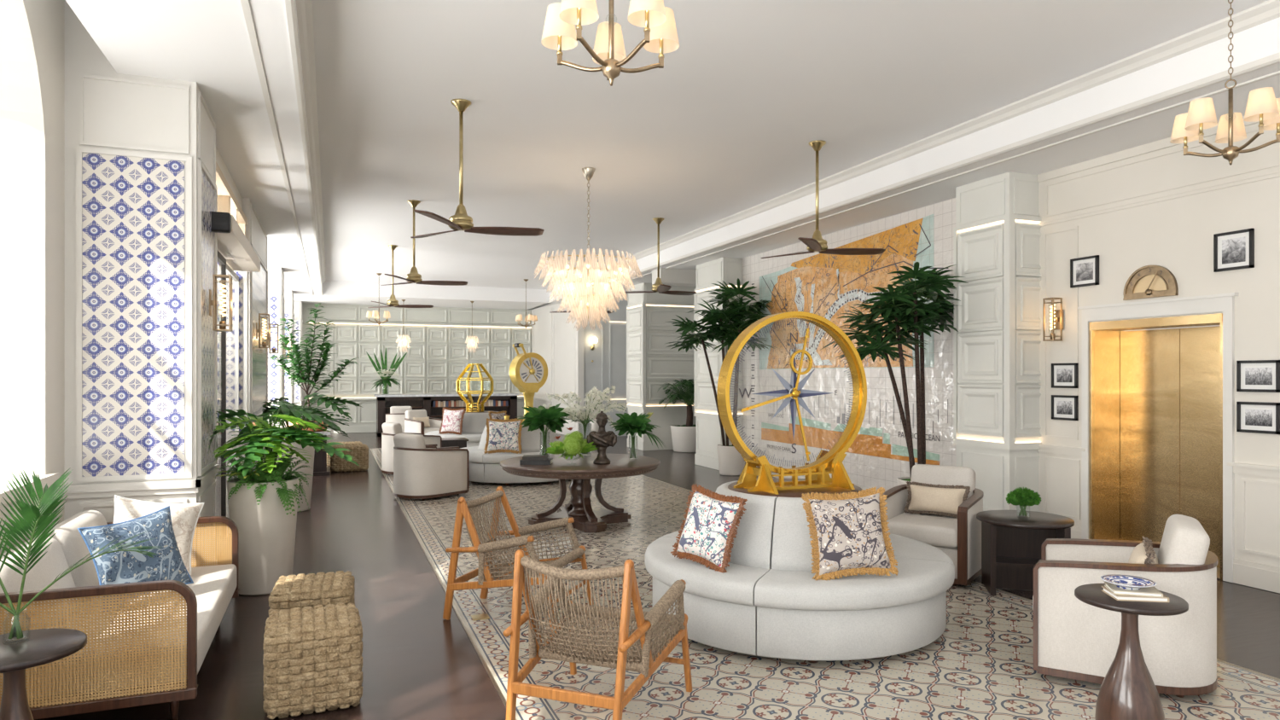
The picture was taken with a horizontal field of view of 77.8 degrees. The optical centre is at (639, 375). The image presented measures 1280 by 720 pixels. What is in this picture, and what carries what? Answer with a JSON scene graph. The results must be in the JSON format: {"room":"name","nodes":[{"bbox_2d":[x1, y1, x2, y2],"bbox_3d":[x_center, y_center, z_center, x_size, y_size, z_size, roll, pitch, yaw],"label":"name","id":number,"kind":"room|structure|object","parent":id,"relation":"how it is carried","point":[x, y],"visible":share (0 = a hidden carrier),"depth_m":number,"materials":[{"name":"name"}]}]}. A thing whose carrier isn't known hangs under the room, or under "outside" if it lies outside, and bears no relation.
{"room":"hotel lobby","nodes":[
{"label":"hotel lobby","id":0,"kind":"room"},
{"bbox_2d":[2,608,29,645],"bbox_3d":[-2.434,0.980,3.098,0.086,0.120,0.086,0,0,-21],"label":"glass bottle","id":1,"kind":"object","parent":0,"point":[15,630],"depth_m":3.09,"materials":[{"name":"clear glass"}]},
{"bbox_2d":[0,0,64,554],"bbox_3d":[-2.245,-0.460,0.446,0.580,4.320,10.460,0,0,-21],"label":"window","id":2,"kind":"structure","parent":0,"point":[32,32],"depth_m":5.00,"materials":[{"name":"glass"}]},
{"bbox_2d":[63,0,220,566],"bbox_3d":[-3.899,-0.460,5.938,1.220,4.320,1.065,0,0,-21],"label":"wall","id":3,"kind":"structure","parent":0,"point":[141,189],"depth_m":5.55,"materials":[{"name":"white paint"}]},
{"bbox_2d":[209,274,232,331],"bbox_3d":[-3.259,-0.560,6.168,0.151,0.432,0.124,0,0,-21],"label":"wall sconce","id":4,"kind":"object","parent":3,"relation":"attached to","point":[213,303],"visible":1,"depth_m":6.15,"materials":[{"name":"brown metal"}]},
{"bbox_2d":[215,197,267,517],"bbox_3d":[-5.648,-0.200,10.429,1.220,3.800,2.705,0,0,-21],"label":"wall","id":5,"kind":"structure","parent":0,"point":[253,285],"depth_m":9.40,"materials":[{"name":"white paint"}]},
{"bbox_2d":[211,161,260,558],"bbox_3d":[-4.055,-0.085,7.867,0.350,3.550,3.295,0,0,-21],"label":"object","id":6,"kind":"structure","parent":5,"relation":"in","point":[235,251],"depth_m":7.90,"materials":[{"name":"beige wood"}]},
{"bbox_2d":[267,267,285,428],"bbox_3d":[-7.652,-0.200,15.578,1.220,3.800,0.855,0,0,-21],"label":"wall","id":7,"kind":"structure","parent":0,"point":[276,275],"depth_m":15.38,"materials":[{"name":"white paint"}]},
{"bbox_2d":[284,290,294,426],"bbox_3d":[-9.284,-0.200,19.771,1.220,3.800,0.855,0,0,-21],"label":"wall","id":8,"kind":"structure","parent":0,"point":[288,294],"depth_m":19.59,"materials":[{"name":"white paint"}]},
{"bbox_2d":[293,300,302,416],"bbox_3d":[-10.262,-0.200,22.449,1.340,3.800,0.755,0,0,-21],"label":"wall","id":9,"kind":"structure","parent":0,"point":[298,305],"depth_m":22.32,"materials":[{"name":"white paint"}]},
{"bbox_2d":[302,302,532,433],"bbox_3d":[-7.054,-0.200,24.189,8.800,3.800,0.400,0,0,-21],"label":"wall","id":10,"kind":"structure","parent":0,"point":[437,355],"depth_m":24.12,"materials":[{"name":"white paint"}]},
{"bbox_2d":[308,322,531,398],"bbox_3d":[-6.534,-0.431,24.203,6.580,2.203,0.030,0,0,-21],"label":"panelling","id":11,"kind":"structure","parent":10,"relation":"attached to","point":[437,354],"depth_m":24.19,"materials":[{"name":"beige"}]},
{"bbox_2d":[531,302,583,437],"bbox_3d":[-2.562,-0.199,23.716,0.510,3.798,4.340,0,0,-21],"label":"wall","id":12,"kind":"structure","parent":0,"point":[560,345],"depth_m":23.09,"materials":[{"name":"white paint"}]},
{"bbox_2d":[240,0,1279,303],"bbox_3d":[-0.700,-2.283,9.600,6.600,0.394,26.400,0,0,-21],"label":"trim","id":13,"kind":"structure","parent":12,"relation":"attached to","point":[1269,10],"depth_m":6.96,"materials":[{"name":"white paint"}]},
{"bbox_2d":[583,300,628,436],"bbox_3d":[-0.130,-0.200,22.457,3.150,3.800,0.250,0,0,-21],"label":"wall","id":14,"kind":"structure","parent":0,"point":[608,369],"depth_m":22.08,"materials":[{"name":"beige paint"}]},
{"bbox_2d":[34,432,1279,719],"bbox_3d":[-0.542,1.725,11.593,11.800,0.050,30.000,0,0,-21],"label":"floor","id":15,"kind":"structure","parent":0,"point":[980,667],"depth_m":4.85,"materials":[{"name":"wood"}]},
{"bbox_2d":[0,628,87,719],"bbox_3d":[-2.395,1.370,3.038,0.458,0.660,0.458,0,0,-21],"label":"pedestal side table","id":16,"kind":"object","parent":15,"relation":"on","point":[43,646],"visible":0.96,"depth_m":3.02,"materials":[{"name":"brown wood"}]},
{"bbox_2d":[0,468,157,645],"bbox_3d":[-2.398,0.707,3.066,0.927,0.667,0.506,0,0,-21],"label":"potted plant","id":17,"kind":"object","parent":16,"relation":"on","point":[28,513],"visible":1,"depth_m":3.12,"materials":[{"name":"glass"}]},
{"bbox_2d":[0,510,239,719],"bbox_3d":[-2.948,1.286,4.519,1.014,0.827,1.918,0,0,-21],"label":"sofa","id":18,"kind":"object","parent":15,"relation":"on","point":[150,648],"visible":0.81,"depth_m":3.76,"materials":[{"name":"brown wood"}]},
{"bbox_2d":[0,536,76,633],"bbox_3d":[-3.083,1.100,3.978,0.276,0.455,0.880,0,0,-21],"label":"cushion","id":19,"kind":"object","parent":18,"relation":"on","point":[54,562],"depth_m":4.00,"materials":[{"name":"white fabric"}]},
{"bbox_2d":[37,510,107,605],"bbox_3d":[-3.413,1.100,4.826,0.276,0.455,0.880,0,0,-21],"label":"cushion","id":20,"kind":"object","parent":18,"relation":"on","point":[74,548],"depth_m":4.59,"materials":[{"name":"white fabric"}]},
{"bbox_2d":[0,564,236,699],"bbox_3d":[-2.931,1.400,4.525,0.960,0.185,1.800,0,0,-21],"label":"seat cushion","id":21,"kind":"object","parent":18,"relation":"on","point":[213,587],"depth_m":4.45,"materials":[{"name":"white fabric"}]},
{"bbox_2d":[77,506,193,611],"bbox_3d":[-2.875,1.040,4.547,0.252,0.507,0.546,0,0,27],"label":"throw pillow","id":22,"kind":"object","parent":18,"relation":"on","point":[119,567],"visible":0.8,"depth_m":4.49,"materials":[{"name":"blue fabric"}]},
{"bbox_2d":[113,494,204,575],"bbox_3d":[-3.114,1.025,5.077,0.577,0.534,0.212,0,0,-29],"label":"throw pillow","id":23,"kind":"object","parent":18,"relation":"on","point":[184,516],"visible":0.45,"depth_m":5.10,"materials":[{"name":"beige fabric"}]},
{"bbox_2d":[208,402,359,595],"bbox_3d":[-2.834,0.960,6.389,1.064,1.480,1.328,0,0,-21],"label":"potted plants","id":24,"kind":"object","parent":15,"relation":"on","point":[263,502],"visible":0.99,"depth_m":6.13,"materials":[{"name":"green plant"}]},
{"bbox_2d":[268,570,354,616],"bbox_3d":[-2.008,1.479,4.884,0.468,0.448,0.468,0,0,-18],"label":"woven ottoman","id":25,"kind":"object","parent":15,"relation":"on","point":[301,590],"visible":0.4,"depth_m":4.72,"materials":[{"name":"beige wicker"}]},
{"bbox_2d":[260,392,363,511],"bbox_3d":[-4.210,0.959,10.198,1.255,1.482,1.562,0,0,-21],"label":"potted plants","id":26,"kind":"object","parent":15,"relation":"on","point":[321,398],"visible":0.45,"depth_m":9.97,"materials":[{"name":"green plant"}]},
{"bbox_2d":[263,602,362,719],"bbox_3d":[-1.712,1.479,4.163,0.468,0.448,0.468,0,0,-23],"label":"woven ottoman","id":27,"kind":"object","parent":15,"relation":"on","point":[313,659],"visible":1,"depth_m":3.98,"materials":[{"name":"beige wicker"}]},
{"bbox_2d":[308,429,330,475],"bbox_3d":[-5.777,1.335,13.794,0.740,0.730,0.780,0,0,-21],"label":"display stand","id":28,"kind":"object","parent":15,"relation":"on","point":[320,468],"visible":0.29,"depth_m":13.56,"materials":[{"name":"brown wood"}]},
{"bbox_2d":[267,303,358,431],"bbox_3d":[-5.737,-0.140,13.779,1.342,2.219,1.164,0,0,39],"label":"potted tree","id":29,"kind":"object","parent":28,"relation":"on","point":[307,360],"visible":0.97,"depth_m":13.77,"materials":[{"name":"green plant"}]},
{"bbox_2d":[285,418,328,431],"bbox_3d":[-5.777,0.870,13.794,0.700,0.200,0.700,0,0,-21],"label":"potted plant","id":30,"kind":"object","parent":29,"relation":"on","point":[289,423],"depth_m":13.59,"materials":[{"name":"plant"}]},
{"bbox_2d":[330,444,368,471],"bbox_3d":[-5.207,1.479,14.231,0.638,0.448,0.518,0,0,-21],"label":"woven ottoman","id":31,"kind":"object","parent":15,"relation":"on","point":[359,452],"visible":0.84,"depth_m":14.03,"materials":[{"name":"wicker"}]},
{"bbox_2d":[381,421,442,474],"bbox_3d":[-4.017,1.252,13.784,0.886,0.896,0.762,0,0,-40],"label":"armchair","id":32,"kind":"object","parent":15,"relation":"on","point":[390,429],"visible":0.41,"depth_m":13.47,"materials":[{"name":"white fabric"}]},
{"bbox_2d":[404,409,442,435],"bbox_3d":[-5.005,1.252,18.380,0.886,0.896,0.762,0,0,39],"label":"armchair","id":33,"kind":"object","parent":15,"relation":"on","point":[410,425],"visible":0.48,"depth_m":18.27,"materials":[{"name":"white fabric"}]},
{"bbox_2d":[393,433,469,500],"bbox_3d":[-2.995,1.252,11.157,0.762,0.896,0.886,0,0,37],"label":"armchair","id":34,"kind":"object","parent":15,"relation":"on","point":[421,471],"visible":1,"depth_m":10.83,"materials":[{"name":"white fabric"}]},
{"bbox_2d":[393,433,425,448],"bbox_3d":[-3.160,1.035,10.941,0.540,0.462,0.238,0,0,37],"label":"cushion","id":35,"kind":"object","parent":34,"relation":"on","point":[401,440],"depth_m":10.80,"materials":[{"name":"white fabric"}]},
{"bbox_2d":[374,393,518,436],"bbox_3d":[-5.571,1.120,22.995,4.000,1.160,0.840,0,0,-21],"label":"bookcase","id":36,"kind":"object","parent":15,"relation":"on","point":[384,402],"visible":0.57,"depth_m":22.61,"materials":[{"name":"brown wood"}]},
{"bbox_2d":[366,348,407,395],"bbox_3d":[-7.114,-0.120,22.246,0.958,1.320,1.023,0,0,27],"label":"lily arrangement","id":37,"kind":"object","parent":36,"relation":"on","point":[385,380],"visible":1,"depth_m":22.24,"materials":[{"name":"green plant"}]},
{"bbox_2d":[430,406,464,417],"bbox_3d":[-5.511,1.040,22.884,1.070,0.280,0.350,0,0,-21],"label":"shelf","id":38,"kind":"object","parent":36,"relation":"attached to","point":[435,411],"depth_m":22.91,"materials":[{"name":"brown wood"}]},
{"bbox_2d":[424,411,497,447],"bbox_3d":[-3.546,1.241,17.077,2.100,0.918,2.100,0,0,-21],"label":"banquette","id":39,"kind":"object","parent":15,"relation":"on","point":[474,423],"visible":0.24,"depth_m":16.46,"materials":[{"name":"grey fabric"}]},
{"bbox_2d":[438,407,465,435],"bbox_3d":[-3.868,0.938,16.345,0.569,0.554,0.209,0,0,23],"label":"throw pillow","id":40,"kind":"object","parent":39,"relation":"on","point":[451,422],"visible":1,"depth_m":16.28,"materials":[{"name":"fabric"}]},
{"bbox_2d":[456,363,493,412],"bbox_3d":[-3.546,0.263,17.077,0.777,1.039,0.777,0,0,35],"label":"lantern","id":41,"kind":"object","parent":39,"relation":"on","point":[468,392],"visible":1,"depth_m":16.91,"materials":[{"name":"gold metal"}]},
{"bbox_2d":[460,424,565,485],"bbox_3d":[-1.995,1.241,13.120,2.100,0.918,2.100,0,0,-21],"label":"banquette","id":42,"kind":"object","parent":15,"relation":"on","point":[484,468],"visible":0.3,"depth_m":12.27,"materials":[{"name":"grey fabric"}]},
{"bbox_2d":[484,418,523,453],"bbox_3d":[-2.116,0.940,12.330,0.587,0.553,0.213,0,0,0],"label":"throw pillow","id":43,"kind":"object","parent":42,"relation":"on","point":[503,436],"visible":0.98,"depth_m":12.27,"materials":[{"name":"multicoloured fabric"}]},
{"bbox_2d":[509,343,547,421],"bbox_3d":[-1.846,0.127,13.178,0.630,1.311,0.272,0,0,-39],"label":"clock","id":44,"kind":"object","parent":42,"relation":"on","point":[528,371],"visible":0.88,"depth_m":13.09,"materials":[{"name":"yellow metal"}]},
{"bbox_2d":[442,486,593,630],"bbox_3d":[-0.871,1.272,5.676,0.891,0.863,0.768,0,0,17],"label":"lounge chair","id":45,"kind":"object","parent":15,"relation":"on","point":[485,553],"visible":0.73,"depth_m":5.61,"materials":[{"name":"brown wood"}]},
{"bbox_2d":[499,453,660,533],"bbox_3d":[-0.682,1.340,9.113,1.833,0.720,1.833,0,0,7],"label":"pedestal table","id":46,"kind":"object","parent":15,"relation":"on","point":[586,520],"visible":0.91,"depth_m":8.86,"materials":[{"name":"brown wood"}]},
{"bbox_2d":[515,403,573,454],"bbox_3d":[-1.109,0.653,9.195,0.641,0.654,0.666,0,0,-21],"label":"arrangement","id":47,"kind":"object","parent":46,"relation":"on","point":[536,418],"visible":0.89,"depth_m":9.13,"materials":[{"name":"green plant"}]},
{"bbox_2d":[545,427,597,464],"bbox_3d":[-0.747,0.777,8.724,0.588,0.406,0.389,0,0,-21],"label":"plant","id":48,"kind":"object","parent":46,"relation":"on","point":[573,444],"visible":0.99,"depth_m":8.66,"materials":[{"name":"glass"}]},
{"bbox_2d":[542,385,627,454],"bbox_3d":[-0.703,0.553,9.599,0.949,0.854,1.135,0,0,-21],"label":"orchid arrangement","id":49,"kind":"object","parent":46,"relation":"on","point":[576,413],"visible":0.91,"depth_m":9.49,"materials":[{"name":"white plant"}]},
{"bbox_2d":[586,411,616,465],"bbox_3d":[-0.420,0.687,8.797,0.292,0.587,0.230,0,0,-41],"label":"bronze bust","id":50,"kind":"object","parent":46,"relation":"on","point":[602,439],"visible":0.99,"depth_m":8.75,"materials":[{"name":"metal"}]},
{"bbox_2d":[608,412,665,458],"bbox_3d":[-0.020,0.698,9.218,0.683,0.564,0.554,0,0,-21],"label":"arrangement","id":51,"kind":"object","parent":46,"relation":"on","point":[631,424],"visible":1,"depth_m":9.14,"materials":[{"name":"green plant"}]},
{"bbox_2d":[502,549,692,719],"bbox_3d":[-0.211,1.272,3.999,0.768,0.863,0.891,0,0,21],"label":"lounge chair","id":52,"kind":"object","parent":15,"relation":"on","point":[625,655],"visible":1,"depth_m":3.79,"materials":[{"name":"brown wood"}]},
{"bbox_2d":[657,378,696,452],"bbox_3d":[1.136,0.885,17.717,1.393,1.629,1.156,0,0,-21],"label":"potted palm","id":53,"kind":"object","parent":15,"relation":"on","point":[683,437],"visible":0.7,"depth_m":17.56,"materials":[{"name":"white ceramic"}]},
{"bbox_2d":[665,278,777,476],"bbox_3d":[1.373,0.044,13.196,1.646,3.312,1.573,0,0,-21],"label":"palm","id":54,"kind":"object","parent":15,"relation":"on","point":[730,462],"visible":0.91,"depth_m":13.40,"materials":[{"name":"green plant"}]},
{"bbox_2d":[644,477,954,663],"bbox_3d":[1.083,1.241,5.572,2.100,0.918,2.100,0,0,-21],"label":"banquette","id":55,"kind":"object","parent":15,"relation":"on","point":[768,602],"visible":0.59,"depth_m":4.77,"materials":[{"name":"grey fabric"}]},
{"bbox_2d":[670,483,747,572],"bbox_3d":[0.438,0.979,5.082,0.214,0.516,0.520,0,0,-41],"label":"throw pillow","id":56,"kind":"object","parent":55,"relation":"on","point":[708,531],"visible":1,"depth_m":5.00,"materials":[{"name":"white fabric"}]},
{"bbox_2d":[716,311,866,494],"bbox_3d":[1.083,0.169,5.572,1.144,1.227,0.540,0,0,-21],"label":"sculpture","id":57,"kind":"object","parent":55,"relation":"on","point":[816,474],"visible":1,"depth_m":5.55,"materials":[{"name":"yellow metal"}]},
{"bbox_2d":[801,486,898,580],"bbox_3d":[1.263,0.955,4.794,0.554,0.549,0.213,0,0,-5],"label":"throw pillow","id":58,"kind":"object","parent":55,"relation":"on","point":[848,531],"visible":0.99,"depth_m":4.74,"materials":[{"name":"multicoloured fabric"}]},
{"bbox_2d":[369,448,1279,719],"bbox_3d":[-0.465,1.700,9.155,4.106,0.007,21.400,0,0,-21],"label":"trim","id":59,"kind":"structure","parent":15,"relation":"on","point":[485,666],"depth_m":5.45,"materials":[{"name":"silver metal"}]},
{"bbox_2d":[820,261,968,485],"bbox_3d":[2.944,0.221,9.167,1.591,2.958,1.702,0,0,-21],"label":"palm","id":60,"kind":"object","parent":15,"relation":"on","point":[902,305],"visible":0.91,"depth_m":9.08,"materials":[{"name":"green plant"}]},
{"bbox_2d":[882,464,983,586],"bbox_3d":[2.526,1.252,6.838,0.762,0.896,0.886,0,0,36],"label":"armchair","id":61,"kind":"object","parent":15,"relation":"on","point":[959,538],"visible":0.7,"depth_m":6.55,"materials":[{"name":"white fabric"}]},
{"bbox_2d":[886,512,957,548],"bbox_3d":[2.471,1.305,6.763,0.625,0.160,0.700,0,0,36],"label":"seat cushion","id":62,"kind":"object","parent":61,"relation":"on","point":[939,532],"depth_m":6.52,"materials":[{"name":"white fabric"}]},
{"bbox_2d":[904,481,970,517],"bbox_3d":[2.588,1.085,6.926,0.546,0.288,0.164,0,0,36],"label":"lumbar pillow","id":63,"kind":"object","parent":61,"relation":"on","point":[929,498],"visible":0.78,"depth_m":6.88,"materials":[{"name":"beige fabric"}]},
{"bbox_2d":[910,464,976,516],"bbox_3d":[2.686,1.035,7.058,0.540,0.462,0.238,0,0,36],"label":"cushion","id":64,"kind":"object","parent":61,"relation":"on","point":[933,474],"depth_m":6.99,"materials":[{"name":"white fabric"}]},
{"bbox_2d":[976,510,1074,595],"bbox_3d":[3.033,1.410,6.267,0.696,0.580,0.696,0,0,15],"label":"side table","id":65,"kind":"object","parent":15,"relation":"on","point":[1011,544],"visible":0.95,"depth_m":6.29,"materials":[{"name":"brown wood"}]},
{"bbox_2d":[995,556,1041,568],"bbox_3d":[3.013,1.462,6.190,0.480,0.025,0.220,0,0,15],"label":"shelf","id":66,"kind":"object","parent":65,"relation":"attached to","point":[1016,561],"depth_m":6.20,"materials":[{"name":"brown wood"}]},
{"bbox_2d":[1005,487,1041,517],"bbox_3d":[3.027,0.999,6.265,0.264,0.242,0.209,0,0,18],"label":"bonsai tree","id":67,"kind":"object","parent":65,"relation":"on","point":[1023,497],"visible":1,"depth_m":6.22,"materials":[{"name":"green plant"}]},
{"bbox_2d":[1032,514,1218,698],"bbox_3d":[2.767,1.252,4.554,0.886,0.896,0.762,0,0,30],"label":"armchair","id":68,"kind":"object","parent":15,"relation":"on","point":[1075,639],"visible":0.82,"depth_m":4.27,"materials":[{"name":"white fabric"}]},
{"bbox_2d":[1128,535,1158,564],"bbox_3d":[2.849,1.095,4.506,0.162,0.282,0.504,0,0,26],"label":"lumbar pillow","id":69,"kind":"object","parent":68,"relation":"on","point":[1143,553],"visible":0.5,"depth_m":4.42,"materials":[{"name":"beige fabric"}]},
{"bbox_2d":[1157,514,1210,564],"bbox_3d":[3.002,1.035,4.417,0.238,0.462,0.540,0,0,30],"label":"cushion","id":70,"kind":"object","parent":68,"relation":"on","point":[1184,541],"depth_m":4.20,"materials":[{"name":"white fabric"}]},
{"bbox_2d":[1074,583,1188,719],"bbox_3d":[2.310,1.370,3.743,0.458,0.660,0.458,0,0,-21],"label":"pedestal side table","id":71,"kind":"object","parent":15,"relation":"on","point":[1128,691],"visible":0.88,"depth_m":3.68,"materials":[{"name":"brown wood"}]},
{"bbox_2d":[1101,586,1169,602],"bbox_3d":[2.327,1.029,3.732,0.225,0.022,0.170,0,0,9],"label":"book","id":72,"kind":"object","parent":71,"relation":"on","point":[1118,597],"visible":0.46,"depth_m":3.66,"materials":[{"name":"beige paper"}]},
{"bbox_2d":[1104,581,1163,598],"bbox_3d":[2.320,1.008,3.735,0.205,0.018,0.160,0,0,17],"label":"book","id":73,"kind":"object","parent":72,"relation":"on","point":[1148,591],"visible":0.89,"depth_m":3.68,"materials":[{"name":"beige paper"}]},
{"bbox_2d":[1100,574,1157,590],"bbox_3d":[2.300,0.982,3.739,0.226,0.033,0.226,0,0,-21],"label":"plate","id":74,"kind":"object","parent":73,"relation":"on","point":[1126,582],"visible":1,"depth_m":3.76,"materials":[{"name":"ceramic"}]},
{"bbox_2d":[626,282,696,450],"bbox_3d":[0.612,-0.200,18.698,1.595,3.800,1.075,0,0,-21],"label":"wall","id":75,"kind":"structure","parent":0,"point":[651,364],"depth_m":18.16,"materials":[{"name":"grey paint"}]},
{"bbox_2d":[627,304,694,406],"bbox_3d":[0.599,-0.453,18.669,1.540,2.302,1.020,0,0,-21],"label":"light","id":76,"kind":"object","parent":75,"relation":"attached to","point":[651,364],"depth_m":18.16,"materials":[{"name":"beige paint"}]},
{"bbox_2d":[65,0,1279,309],"bbox_3d":[-0.433,-2.400,11.313,11.800,0.600,29.400,0,0,-21],"label":"ceiling","id":77,"kind":"structure","parent":0,"point":[731,115],"depth_m":7.15,"materials":[{"name":"paint"}]},
{"bbox_2d":[380,199,467,285],"bbox_3d":[-3.072,-1.893,11.338,1.199,1.174,1.356,0,0,-18],"label":"ceiling fan","id":78,"kind":"object","parent":77,"relation":"hanging from","point":[413,277],"visible":1,"depth_m":11.29,"materials":[{"name":"brown wood"}]},
{"bbox_2d":[410,98,544,238],"bbox_3d":[-1.474,-1.893,7.230,1.199,1.174,1.356,0,0,-15],"label":"ceiling fan","id":79,"kind":"object","parent":77,"relation":"hanging from","point":[460,221],"visible":1,"depth_m":7.19,"materials":[{"name":"gold metal"}]},
{"bbox_2d":[534,167,642,331],"bbox_3d":[-0.617,-1.509,9.525,1.306,1.942,1.302,0,0,-37],"label":"chandelier","id":80,"kind":"object","parent":77,"relation":"hanging from","point":[584,293],"visible":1,"depth_m":9.22,"materials":[{"name":"white glass"}]},
{"bbox_2d":[541,0,679,86],"bbox_3d":[-0.121,-1.845,3.334,0.588,1.270,0.566,0,0,-4],"label":"chandelier","id":81,"kind":"object","parent":77,"relation":"hanging from","point":[559,33],"visible":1,"depth_m":3.31,"materials":[{"name":"white fabric"}]},
{"bbox_2d":[619,217,696,295],"bbox_3d":[0.423,-1.893,12.639,1.199,1.174,1.356,0,0,-35],"label":"ceiling fan","id":82,"kind":"object","parent":77,"relation":"hanging from","point":[658,287],"visible":0.98,"depth_m":12.55,"materials":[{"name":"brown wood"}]},
{"bbox_2d":[651,267,696,286],"bbox_3d":[1.953,-1.960,16.347,3.500,0.280,0.450,0,0,-21],"label":"trim","id":83,"kind":"structure","parent":77,"relation":"attached to","point":[668,276],"depth_m":15.68,"materials":[{"name":"white paint"}]},
{"bbox_2d":[761,139,885,258],"bbox_3d":[2.041,-1.893,8.469,1.198,1.174,1.356,0,0,-7],"label":"ceiling fan","id":84,"kind":"object","parent":77,"relation":"hanging from","point":[817,243],"visible":1,"depth_m":8.45,"materials":[{"name":"brown wood"}]},
{"bbox_2d":[1169,0,1279,165],"bbox_3d":[3.409,-1.845,4.580,0.588,1.270,0.566,0,0,37],"label":"chandelier","id":85,"kind":"object","parent":77,"relation":"hanging from","point":[1263,107],"visible":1,"depth_m":4.52,"materials":[{"name":"white fabric"}]},
{"bbox_2d":[670,424,696,452],"bbox_3d":[1.106,1.415,17.836,0.840,0.570,0.840,0,0,-21],"label":"pot","id":86,"kind":"object","parent":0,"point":[683,437],"depth_m":17.48,"materials":[{"name":"white ceramic"}]},
{"bbox_2d":[694,257,743,470],"bbox_3d":[2.709,-0.200,15.184,3.135,3.800,1.165,0,0,-21],"label":"wall","id":87,"kind":"structure","parent":0,"point":[727,270],"depth_m":14.58,"materials":[{"name":"grey paint"}]},
{"bbox_2d":[695,285,743,414],"bbox_3d":[2.696,-0.453,15.155,3.080,2.302,1.110,0,0,-21],"label":"light","id":88,"kind":"object","parent":87,"relation":"attached to","point":[705,399],"depth_m":14.60,"materials":[{"name":"beige paint"}]},
{"bbox_2d":[716,443,744,476],"bbox_3d":[1.575,1.450,13.651,0.500,0.500,0.500,0,0,-21],"label":"pot","id":89,"kind":"object","parent":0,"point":[730,462],"depth_m":13.45,"materials":[{"name":"white ceramic"}]},
{"bbox_2d":[953,171,1041,511],"bbox_3d":[4.027,-0.200,8.642,0.825,3.800,0.785,0,0,-21],"label":"column","id":90,"kind":"structure","parent":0,"point":[997,235],"depth_m":8.30,"materials":[{"name":"grey paint"}]},
{"bbox_2d":[957,219,1041,443],"bbox_3d":[4.014,-0.453,8.613,0.770,2.302,0.730,0,0,-21],"label":"light","id":91,"kind":"object","parent":90,"relation":"attached to","point":[998,320],"depth_m":8.30,"materials":[{"name":"beige paint"}]},
{"bbox_2d":[742,116,1279,593],"bbox_3d":[5.046,-0.200,6.589,0.435,3.800,16.620,0,0,-21],"label":"wall","id":92,"kind":"structure","parent":0,"point":[1153,203],"depth_m":7.59,"materials":[{"name":"paint"}]},
{"bbox_2d":[750,214,948,465],"bbox_3d":[2.892,-0.365,11.523,0.006,3.230,5.206,0,0,-21],"label":"tile mural","id":93,"kind":"object","parent":92,"relation":"attached to","point":[824,285],"visible":0.57,"depth_m":11.60,"materials":[{"name":"multicoloured"}]},
{"bbox_2d":[1042,297,1063,341],"bbox_3d":[4.189,-0.565,8.037,0.151,0.432,0.124,0,0,-21],"label":"wall sconce","id":94,"kind":"object","parent":92,"relation":"attached to","point":[1056,317],"visible":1,"depth_m":8.02,"materials":[{"name":"brown metal"}]},
{"bbox_2d":[1051,362,1078,388],"bbox_3d":[4.282,0.002,8.006,0.030,0.250,0.295,0,0,-21],"label":"framed photograph","id":95,"kind":"object","parent":92,"relation":"attached to","point":[1063,375],"visible":1,"depth_m":8.00,"materials":[{"name":"black"}]},
{"bbox_2d":[1051,395,1078,420],"bbox_3d":[4.282,0.326,8.006,0.030,0.248,0.295,0,0,-21],"label":"framed photograph","id":96,"kind":"object","parent":92,"relation":"attached to","point":[1063,407],"visible":1,"depth_m":8.00,"materials":[{"name":"black"}]},
{"bbox_2d":[1070,255,1099,288],"bbox_3d":[4.365,-1.018,7.794,0.030,0.285,0.300,0,0,-21],"label":"framed photograph","id":97,"kind":"object","parent":92,"relation":"attached to","point":[1085,270],"visible":1,"depth_m":7.79,"materials":[{"name":"black"}]},
{"bbox_2d":[1122,265,1178,300],"bbox_3d":[4.603,-0.848,7.168,0.042,0.295,0.490,0,0,-21],"label":"dial","id":98,"kind":"object","parent":92,"relation":"attached to","point":[1148,282],"visible":1,"depth_m":7.15,"materials":[{"name":"gold metal"}]},
{"bbox_2d":[1088,313,1222,580],"bbox_3d":[4.805,0.593,7.236,0.435,2.215,1.256,0,0,-21],"label":"door","id":99,"kind":"structure","parent":92,"relation":"in","point":[1155,394],"depth_m":7.48,"materials":[{"name":"gold metal"}]},
{"bbox_2d":[1077,292,1238,582],"bbox_3d":[4.605,0.512,7.158,0.045,2.375,1.460,0,0,-21],"label":"trim","id":100,"kind":"structure","parent":92,"relation":"attached to","point":[1224,303],"depth_m":6.75,"materials":[{"name":"white paint"}]},
{"bbox_2d":[1213,228,1254,272],"bbox_3d":[4.866,-1.022,6.506,0.030,0.315,0.296,0,0,-21],"label":"framed photograph","id":101,"kind":"object","parent":92,"relation":"attached to","point":[1232,250],"visible":1,"depth_m":6.50,"materials":[{"name":"black"}]},
{"bbox_2d":[1221,236,1245,264],"bbox_3d":[4.866,-1.022,6.506,0.002,0.201,0.182,0,0,-21],"label":"print","id":102,"kind":"object","parent":101,"relation":"attached to","point":[1233,247],"depth_m":6.50},
{"bbox_2d":[1236,360,1279,392],"bbox_3d":[4.935,0.006,6.331,0.030,0.253,0.310,0,0,-21],"label":"framed photograph","id":103,"kind":"object","parent":92,"relation":"attached to","point":[1252,375],"visible":1,"depth_m":6.33,"materials":[{"name":"black"}]},
{"bbox_2d":[1245,367,1272,384],"bbox_3d":[4.935,0.006,6.331,0.002,0.139,0.196,0,0,-21],"label":"print","id":104,"kind":"object","parent":103,"relation":"attached to","point":[1253,375],"depth_m":6.33},
{"bbox_2d":[1236,401,1279,434],"bbox_3d":[4.935,0.337,6.331,0.030,0.246,0.310,0,0,-21],"label":"framed photograph","id":105,"kind":"object","parent":92,"relation":"attached to","point":[1257,417],"visible":1,"depth_m":6.33,"materials":[{"name":"black"}]},
{"bbox_2d":[1245,408,1272,426],"bbox_3d":[4.935,0.337,6.331,0.002,0.132,0.196,0,0,-21],"label":"print","id":106,"kind":"object","parent":105,"relation":"attached to","point":[1253,417],"depth_m":6.33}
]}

